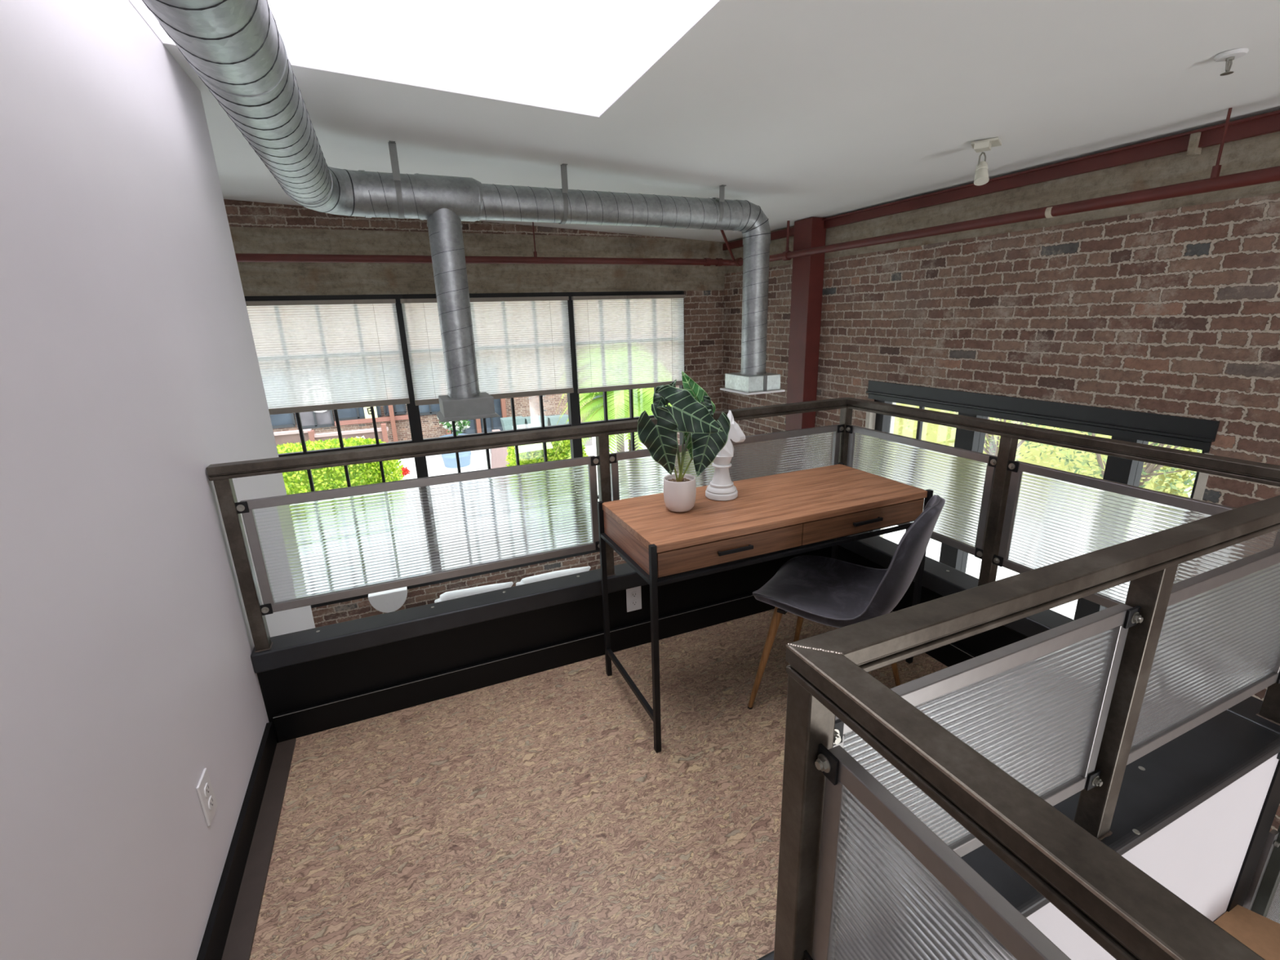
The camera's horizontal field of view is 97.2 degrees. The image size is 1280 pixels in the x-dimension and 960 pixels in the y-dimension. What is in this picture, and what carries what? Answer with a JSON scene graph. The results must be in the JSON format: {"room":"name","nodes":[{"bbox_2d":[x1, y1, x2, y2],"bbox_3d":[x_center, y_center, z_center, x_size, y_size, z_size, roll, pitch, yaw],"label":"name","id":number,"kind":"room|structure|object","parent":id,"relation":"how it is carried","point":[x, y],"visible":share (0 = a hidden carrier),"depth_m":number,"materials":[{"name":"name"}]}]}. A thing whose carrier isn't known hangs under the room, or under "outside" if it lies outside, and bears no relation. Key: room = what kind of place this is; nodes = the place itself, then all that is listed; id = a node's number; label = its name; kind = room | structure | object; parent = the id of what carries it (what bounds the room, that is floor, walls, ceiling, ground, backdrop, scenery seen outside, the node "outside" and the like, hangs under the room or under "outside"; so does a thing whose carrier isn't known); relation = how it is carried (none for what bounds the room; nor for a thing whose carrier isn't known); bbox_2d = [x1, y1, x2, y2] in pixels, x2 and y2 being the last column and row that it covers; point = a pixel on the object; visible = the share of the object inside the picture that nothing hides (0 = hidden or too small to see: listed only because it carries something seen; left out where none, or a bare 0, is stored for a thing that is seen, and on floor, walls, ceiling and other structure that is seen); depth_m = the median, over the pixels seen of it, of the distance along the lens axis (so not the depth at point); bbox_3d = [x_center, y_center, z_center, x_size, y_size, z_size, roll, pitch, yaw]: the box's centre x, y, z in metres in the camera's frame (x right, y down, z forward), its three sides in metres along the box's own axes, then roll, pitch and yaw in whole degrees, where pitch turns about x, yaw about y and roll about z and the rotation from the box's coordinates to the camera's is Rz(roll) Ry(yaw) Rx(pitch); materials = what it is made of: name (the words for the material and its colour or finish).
{"room":"loft home office","nodes":[
{"label":"loft home office","id":0,"kind":"room"},
{"bbox_2d":[0,0,315,959],"bbox_3d":[-1.102,1.656,-0.007,1.320,5.190,6.460,-9,18,-22],"label":"wall","id":1,"kind":"structure","parent":0,"point":[130,367],"depth_m":1.22,"materials":[{"name":"white paint"}]},
{"bbox_2d":[195,768,217,826],"bbox_3d":[-1.096,0.803,1.430,0.009,0.120,0.072,-9,18,-22],"label":"power outlet","id":2,"kind":"object","parent":1,"relation":"attached to","point":[204,788],"visible":1,"depth_m":1.42,"materials":[{"name":"white plastic"}]},
{"bbox_2d":[204,782,210,796],"bbox_3d":[-1.095,0.783,1.425,0.004,0.027,0.033,-9,18,-22],"label":"receptacle","id":3,"kind":"object","parent":2,"relation":"attached to","point":[206,785],"depth_m":1.42,"materials":[{"name":"white plastic"}]},
{"bbox_2d":[208,795,213,809],"bbox_3d":[-1.094,0.823,1.437,0.004,0.027,0.033,-9,18,-22],"label":"receptacle","id":4,"kind":"object","parent":2,"relation":"attached to","point":[211,797],"depth_m":1.43,"materials":[{"name":"white plastic"}]},
{"bbox_2d":[196,721,296,959],"bbox_3d":[-0.234,1.554,-0.304,0.075,0.100,5.290,-9,18,-22],"label":"baseboard","id":5,"kind":"structure","parent":1,"relation":"attached to","point":[229,932],"depth_m":1.56,"materials":[{"name":"black paint"}]},
{"bbox_2d":[128,0,720,116],"bbox_3d":[-0.552,-2.260,1.134,1.825,1.963,2.250,-9,18,-22],"label":"skylight","id":6,"kind":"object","parent":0,"point":[577,56],"depth_m":2.31,"materials":[{"name":"white glass"}]},
{"bbox_2d":[223,199,725,627],"bbox_3d":[-1.431,-0.167,6.099,5.820,5.300,0.300,-9,18,-22],"label":"wall","id":7,"kind":"structure","parent":0,"point":[255,227],"depth_m":5.50,"materials":[{"name":"brick"}]},
{"bbox_2d":[368,586,407,613],"bbox_3d":[-2.535,1.203,5.702,0.358,0.215,0.192,-9,18,-22],"label":"wall sconce","id":8,"kind":"object","parent":7,"relation":"attached to","point":[388,601],"visible":0.81,"depth_m":5.62,"materials":[{"name":"white glass"}]},
{"bbox_2d":[244,290,684,608],"bbox_3d":[-1.778,-0.374,5.764,4.990,2.905,0.112,-9,18,-22],"label":"window","id":9,"kind":"structure","parent":7,"relation":"in","point":[573,398],"depth_m":5.65,"materials":[{"name":"black metal"}]},
{"bbox_2d":[245,298,409,414],"bbox_3d":[-2.919,-1.077,4.946,1.565,0.947,0.060,-9,18,-22],"label":"blind","id":10,"kind":"object","parent":9,"relation":"attached to","point":[331,354],"visible":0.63,"depth_m":5.01,"materials":[{"name":"fabric"}]},
{"bbox_2d":[400,296,573,405],"bbox_3d":[-1.442,-1.287,5.557,1.580,0.972,0.060,-9,18,-22],"label":"blind","id":11,"kind":"object","parent":9,"relation":"attached to","point":[522,345],"visible":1,"depth_m":5.59,"materials":[{"name":"fabric"}]},
{"bbox_2d":[571,294,684,393],"bbox_3d":[-0.088,-1.483,6.116,1.285,0.987,0.060,-9,18,-22],"label":"blind","id":12,"kind":"object","parent":9,"relation":"attached to","point":[623,342],"visible":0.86,"depth_m":6.10,"materials":[{"name":"fabric"}]},
{"bbox_2d":[257,546,831,742],"bbox_3d":[-0.133,0.753,2.588,2.660,0.578,0.070,-9,18,-22],"label":"wall","id":13,"kind":"structure","parent":0,"point":[298,686],"depth_m":2.29,"materials":[{"name":"black paint"}]},
{"bbox_2d":[250,539,832,673],"bbox_3d":[-0.132,0.439,2.498,2.680,0.076,0.113,-9,18,-22],"label":"ledge","id":14,"kind":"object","parent":13,"relation":"on","point":[335,639],"depth_m":2.19,"materials":[{"name":"wood"}]},
{"bbox_2d":[205,397,853,652],"bbox_3d":[-0.154,0.095,2.374,2.631,0.666,0.052,-9,18,-22],"label":"loft railing","id":15,"kind":"object","parent":14,"relation":"on","point":[312,548],"visible":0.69,"depth_m":2.12,"materials":[{"name":"glass"}]},
{"bbox_2d":[272,593,977,742],"bbox_3d":[0.158,0.914,1.842,2.545,0.108,1.560,-9,18,-22],"label":"baseboard","id":16,"kind":"structure","parent":13,"relation":"attached to","point":[299,724],"depth_m":2.33,"materials":[{"name":"black paint"}]},
{"bbox_2d":[626,586,641,612],"bbox_3d":[-0.027,0.531,2.528,0.072,0.120,0.009,-9,18,-22],"label":"power outlet","id":17,"kind":"object","parent":13,"relation":"attached to","point":[633,595],"visible":0.97,"depth_m":2.53,"materials":[{"name":"white plastic"}]},
{"bbox_2d":[631,591,637,597],"bbox_3d":[-0.026,0.512,2.521,0.033,0.027,0.004,-9,18,-22],"label":"receptacle","id":18,"kind":"object","parent":17,"relation":"attached to","point":[633,594],"depth_m":2.52,"materials":[{"name":"white plastic"}]},
{"bbox_2d":[631,600,637,606],"bbox_3d":[-0.025,0.552,2.532,0.033,0.027,0.004,-9,18,-22],"label":"receptacle","id":19,"kind":"object","parent":17,"relation":"attached to","point":[633,602],"depth_m":2.53,"materials":[{"name":"white plastic"}]},
{"bbox_2d":[249,608,947,959],"bbox_3d":[0.940,1.560,0.235,2.630,0.280,5.300,-9,18,-22],"label":"floor","id":20,"kind":"structure","parent":0,"point":[539,815],"depth_m":1.71,"materials":[{"name":"beige carpet"}]},
{"bbox_2d":[596,462,933,752],"bbox_3d":[0.498,0.431,2.284,1.205,0.768,0.504,-9,18,-22],"label":"writing desk","id":21,"kind":"object","parent":20,"relation":"on","point":[776,513],"visible":0.83,"depth_m":2.03,"materials":[{"name":"brown wood"}]},
{"bbox_2d":[637,371,730,511],"bbox_3d":[0.128,-0.131,2.016,0.356,0.487,0.262,-8,17,-20],"label":"potted plant","id":22,"kind":"object","parent":21,"relation":"on","point":[691,411],"visible":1,"depth_m":1.93,"materials":[{"name":"green plant"}]},
{"bbox_2d":[705,409,745,501],"bbox_3d":[0.316,-0.098,2.150,0.134,0.338,0.125,12,21,39],"label":"sculpture","id":23,"kind":"object","parent":21,"relation":"on","point":[721,488],"visible":0.94,"depth_m":2.14,"materials":[{"name":"white ceramic"}]},
{"bbox_2d":[747,494,945,709],"bbox_3d":[0.734,0.441,2.060,0.578,0.861,0.464,10,20,35],"label":"dining chair","id":24,"kind":"object","parent":20,"relation":"on","point":[827,591],"visible":0.95,"depth_m":2.04,"materials":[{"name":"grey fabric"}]},
{"bbox_2d":[134,0,1279,242],"bbox_3d":[0.229,-1.392,1.218,5.520,0.449,9.050,-9,18,-22],"label":"ceiling","id":25,"kind":"structure","parent":0,"point":[803,109],"depth_m":2.45,"materials":[{"name":"paint"}]},
{"bbox_2d":[142,0,785,422],"bbox_3d":[0.598,-0.627,1.481,3.132,1.525,5.445,-9,18,-22],"label":"spiral duct","id":26,"kind":"object","parent":25,"relation":"hanging from","point":[237,48],"visible":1,"depth_m":3.20,"materials":[{"name":"silver metal"}]},
{"bbox_2d":[435,391,500,422],"bbox_3d":[-1.111,-0.474,3.611,0.362,0.124,0.350,-9,18,-22],"label":"outlet","id":27,"kind":"object","parent":26,"relation":"attached to","point":[479,405],"depth_m":3.49,"materials":[{"name":"grey metal"}]},
{"bbox_2d":[720,372,785,395],"bbox_3d":[0.880,-0.768,4.434,0.345,0.132,0.385,-9,18,-22],"label":"outlet","id":28,"kind":"object","parent":26,"relation":"attached to","point":[742,383],"depth_m":4.31,"materials":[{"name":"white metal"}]},
{"bbox_2d":[235,107,1279,266],"bbox_3d":[0.236,-1.029,1.147,5.340,0.431,8.540,-9,18,-22],"label":"pipe","id":29,"kind":"object","parent":25,"relation":"hanging from","point":[1215,182],"visible":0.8,"depth_m":3.95,"materials":[{"name":"red metal"}]},
{"bbox_2d":[970,137,1001,185],"bbox_3d":[1.764,-1.623,2.896,0.120,0.200,0.163,11,20,36],"label":"ceiling spotlight","id":30,"kind":"object","parent":25,"relation":"attached to","point":[981,176],"visible":1,"depth_m":2.87,"materials":[{"name":"white metal"}]},
{"bbox_2d":[1213,48,1248,75],"bbox_3d":[2.031,-1.435,1.944,0.084,0.060,0.084,-9,18,-22],"label":"sprinkler","id":31,"kind":"object","parent":25,"relation":"attached to","point":[1228,56],"visible":1,"depth_m":1.93,"materials":[{"name":"white paint"}]},
{"bbox_2d":[723,109,1279,906],"bbox_3d":[2.967,0.597,3.009,0.300,5.300,9.050,-9,18,-22],"label":"wall","id":32,"kind":"structure","parent":0,"point":[1168,306],"depth_m":3.19,"materials":[{"name":"brick"}]},
{"bbox_2d":[722,110,1279,250],"bbox_3d":[2.720,-1.502,2.367,0.060,0.103,8.940,-9,18,-22],"label":"steel beam","id":33,"kind":"structure","parent":32,"relation":"attached to","point":[1192,142],"depth_m":3.06,"materials":[{"name":"red metal"}]},
{"bbox_2d":[865,402,1213,537],"bbox_3d":[2.510,0.553,4.071,0.286,2.020,2.232,-9,18,-22],"label":"trim","id":34,"kind":"structure","parent":32,"relation":"attached to","point":[1202,478],"depth_m":2.83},
{"bbox_2d":[869,399,1209,620],"bbox_3d":[2.473,0.518,4.049,0.120,2.100,2.200,-9,18,-22],"label":"window","id":35,"kind":"structure","parent":32,"relation":"in","point":[1125,471],"depth_m":3.95,"materials":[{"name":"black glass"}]},
{"bbox_2d":[866,380,1219,450],"bbox_3d":[2.365,-0.486,3.721,0.090,0.147,2.220,-9,18,-22],"label":"trim","id":36,"kind":"structure","parent":32,"relation":"attached to","point":[1179,431],"depth_m":3.34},
{"bbox_2d":[831,545,1279,911],"bbox_3d":[1.390,0.788,2.303,0.095,0.580,1.670,-9,18,-22],"label":"wall","id":37,"kind":"structure","parent":0,"point":[984,642],"depth_m":2.07,"materials":[{"name":"black paint"}]},
{"bbox_2d":[838,531,1279,759],"bbox_3d":[1.389,0.482,2.192,0.135,0.076,1.665,-9,18,-22],"label":"trim","id":38,"kind":"structure","parent":37,"relation":"on","point":[944,580],"depth_m":2.31,"materials":[{"name":"wood"}]},
{"bbox_2d":[845,398,1279,608],"bbox_3d":[1.350,0.115,2.146,0.052,0.666,1.585,-9,18,-22],"label":"loft railing","id":39,"kind":"object","parent":38,"relation":"on","point":[1019,517],"visible":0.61,"depth_m":2.00,"materials":[{"name":"glass"}]},
{"bbox_2d":[1026,753,1278,959],"bbox_3d":[1.021,2.233,1.650,1.620,3.033,0.095,-9,18,-22],"label":"wall","id":40,"kind":"structure","parent":0,"point":[1199,856],"depth_m":1.39,"materials":[{"name":"white paint"}]},
{"bbox_2d":[1213,904,1279,959],"bbox_3d":[1.764,1.282,1.535,0.245,0.040,0.233,-9,18,-22],"label":"stair tread","id":41,"kind":"structure","parent":40,"relation":"attached to","point":[1260,934],"depth_m":1.57,"materials":[{"name":"brown wood"}]},
{"bbox_2d":[1242,824,1279,924],"bbox_3d":[2.167,1.346,1.845,0.810,0.960,0.037,-9,18,-22],"label":"guard","id":42,"kind":"object","parent":40,"relation":"attached to","point":[1263,896],"visible":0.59,"depth_m":1.63,"materials":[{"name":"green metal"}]},
{"bbox_3d":[0.382,3.637,2.681,5.520,0.200,9.050,-9,18,-22],"label":"floor","id":43,"kind":"structure","parent":0,"visible":0},
{"bbox_2d":[785,217,826,431],"bbox_3d":[1.563,0.081,5.621,0.158,4.916,0.240,-9,18,-22],"label":"steel column","id":44,"kind":"structure","parent":43,"relation":"on","point":[807,274],"depth_m":5.11,"materials":[{"name":"red metal"}]},
{"bbox_3d":[1.665,1.390,-0.356,1.570,0.333,3.760,-9,18,-22],"label":"wall","id":45,"kind":"structure","parent":0,"visible":0},
{"bbox_2d":[756,710,1279,959],"bbox_3d":[1.638,1.211,-0.403,1.565,0.041,3.785,-9,18,-22],"label":"ledge","id":46,"kind":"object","parent":45,"relation":"on","point":[1158,788],"depth_m":1.31,"materials":[{"name":"metal"}]},
{"bbox_2d":[773,495,1279,959],"bbox_3d":[1.631,0.839,-0.373,1.639,0.667,3.425,-9,18,-22],"label":"loft railing","id":47,"kind":"object","parent":46,"relation":"on","point":[886,790],"visible":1,"depth_m":0.79,"materials":[{"name":"metal"}]},
{"bbox_3d":[-1.277,1.886,6.115,1.750,1.340,0.600,-9,18,-22],"label":"sofa","id":48,"kind":"object","parent":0,"visible":0},
{"bbox_2d":[434,582,513,603],"bbox_3d":[-1.645,1.147,5.630,0.769,0.173,0.150,-9,18,-22],"label":"sofa cushion","id":49,"kind":"object","parent":48,"relation":"on","point":[454,594],"visible":0.56,"depth_m":5.57,"materials":[{"name":"white fabric"}]},
{"bbox_2d":[515,565,591,586],"bbox_3d":[-0.902,1.046,5.938,0.815,0.166,0.150,-9,18,-22],"label":"sofa cushion","id":50,"kind":"object","parent":48,"relation":"on","point":[556,574],"visible":0.47,"depth_m":5.88,"materials":[{"name":"white fabric"}]},
{"label":"outside","id":51,"kind":"structure","parent":0,"visible":0},
{"bbox_2d":[395,433,1195,619],"bbox_3d":[-3.242,0.681,13.439,64.000,0.280,54.000,-9,18,-22],"label":"ground","id":52,"kind":"structure","parent":51,"point":[435,464],"depth_m":15.94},
{"bbox_2d":[273,422,390,475],"bbox_3d":[-9.124,-0.397,14.342,5.200,1.630,0.270,-9,18,-22],"label":"fence","id":53,"kind":"object","parent":52,"relation":"on","point":[293,437],"visible":0.21,"depth_m":14.52,"materials":[{"name":"white plastic"}]},
{"bbox_2d":[440,433,471,467],"bbox_3d":[-5.533,-0.875,16.952,0.940,0.880,0.940,-9,18,-22],"label":"tub","id":54,"kind":"object","parent":52,"relation":"on","point":[449,460],"visible":0.42,"depth_m":16.71,"materials":[{"name":"blue metal"}]},
{"bbox_2d":[436,416,470,435],"bbox_3d":[-5.479,-1.710,16.731,0.995,0.866,0.728,-9,18,-22],"label":"plant","id":55,"kind":"object","parent":54,"relation":"in","point":[460,425],"visible":0.42,"depth_m":16.68,"materials":[{"name":"green plant"}]},
{"bbox_2d":[269,393,653,442],"bbox_3d":[-6.835,-5.455,21.264,23.000,7.300,4.300,-9,18,-22],"label":"building","id":56,"kind":"structure","parent":52,"relation":"on","point":[396,418],"depth_m":19.56,"materials":[{"name":"brown brick"}]},
{"bbox_2d":[363,406,377,418],"bbox_3d":[-9.021,-2.246,18.889,0.380,0.610,0.057,-9,18,-22],"label":"poster","id":57,"kind":"object","parent":56,"relation":"on","point":[367,412],"visible":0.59,"depth_m":18.88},
{"bbox_2d":[491,429,511,468],"bbox_3d":[-3.640,-0.531,14.961,0.350,1.220,2.400,-9,18,-22],"label":"wall","id":58,"kind":"structure","parent":52,"relation":"on","point":[499,455],"depth_m":14.91,"materials":[{"name":"paint"}]},
{"bbox_2d":[490,437,592,453],"bbox_3d":[-3.263,-1.302,18.739,3.300,0.570,0.650,-9,18,-22],"label":"wall","id":59,"kind":"structure","parent":52,"relation":"on","point":[589,442],"depth_m":19.07,"materials":[{"name":"grey stone"}]},
{"bbox_2d":[500,416,524,430],"bbox_3d":[-4.094,-1.720,18.218,0.700,0.570,0.500,-9,18,-22],"label":"planter box","id":60,"kind":"object","parent":59,"relation":"on","point":[506,422],"visible":0.5,"depth_m":18.00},
{"bbox_2d":[524,414,547,427],"bbox_3d":[-3.407,-1.804,18.507,0.700,0.530,0.500,-9,18,-22],"label":"planter box","id":61,"kind":"object","parent":59,"relation":"on","point":[530,421],"visible":0.57,"depth_m":18.26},
{"bbox_2d":[546,413,568,426],"bbox_3d":[-2.719,-1.887,18.795,0.700,0.490,0.500,-9,18,-22],"label":"planter box","id":62,"kind":"object","parent":59,"relation":"on","point":[552,420],"visible":0.43,"depth_m":18.57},
{"bbox_2d":[555,393,624,452],"bbox_3d":[-0.453,-1.516,13.983,3.271,3.470,3.162,0,16,5],"label":"tree fern","id":63,"kind":"object","parent":52,"relation":"on","point":[622,446],"visible":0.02,"depth_m":14.05,"materials":[{"name":"green plant"}]},
{"bbox_2d":[552,387,671,466],"bbox_3d":[-0.113,-0.296,10.044,2.989,3.309,2.938,-9,18,-22],"label":"tree fern","id":64,"kind":"object","parent":52,"relation":"on","point":[618,401],"visible":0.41,"depth_m":8.92,"materials":[{"name":"green plant"}]},
{"bbox_2d":[950,412,1058,460],"bbox_3d":[6.165,-0.795,9.615,1.873,4.142,2.189,-9,18,-22],"label":"leafy tree","id":65,"kind":"object","parent":52,"relation":"on","point":[993,448],"visible":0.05,"depth_m":9.54,"materials":[{"name":"green plant"}]},
{"bbox_2d":[893,402,1201,497],"bbox_3d":[9.410,-2.287,16.073,1.970,3.167,13.309,-9,18,-22],"label":"trees","id":66,"kind":"object","parent":52,"relation":"on","point":[933,433],"visible":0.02,"depth_m":13.89,"materials":[{"name":"green plant"}]},
{"bbox_2d":[1033,424,1202,494],"bbox_3d":[5.798,0.031,6.804,1.818,4.149,1.973,-9,18,-22],"label":"leafy tree","id":67,"kind":"object","parent":52,"relation":"on","point":[1148,471],"visible":0.11,"depth_m":6.63,"materials":[{"name":"green plant"}]},
{"bbox_3d":[-3.151,1.226,8.904,12.600,1.200,5.150,-9,18,-22],"label":"terrace","id":68,"kind":"object","parent":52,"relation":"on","visible":0},
{"bbox_2d":[276,436,404,494],"bbox_3d":[-5.375,-0.088,9.427,2.659,1.161,1.387,-9,18,-22],"label":"hedge","id":69,"kind":"object","parent":68,"relation":"on","point":[331,477],"visible":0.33,"depth_m":9.15,"materials":[{"name":"green plant"}]},
{"bbox_2d":[505,440,588,466],"bbox_3d":[-1.828,-0.370,11.071,1.595,1.177,1.363,-9,18,-22],"label":"hedge","id":70,"kind":"object","parent":68,"relation":"on","point":[530,453],"visible":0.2,"depth_m":10.51,"materials":[{"name":"green plant"}]},
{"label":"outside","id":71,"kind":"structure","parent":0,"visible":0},
{"bbox_2d":[400,466,410,476],"bbox_3d":[-4.969,-0.169,11.846,0.284,0.243,0.290,-9,18,-22],"label":"flowers","id":72,"kind":"object","parent":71,"point":[405,470],"visible":0.66,"depth_m":11.82,"materials":[{"name":"red plant"}]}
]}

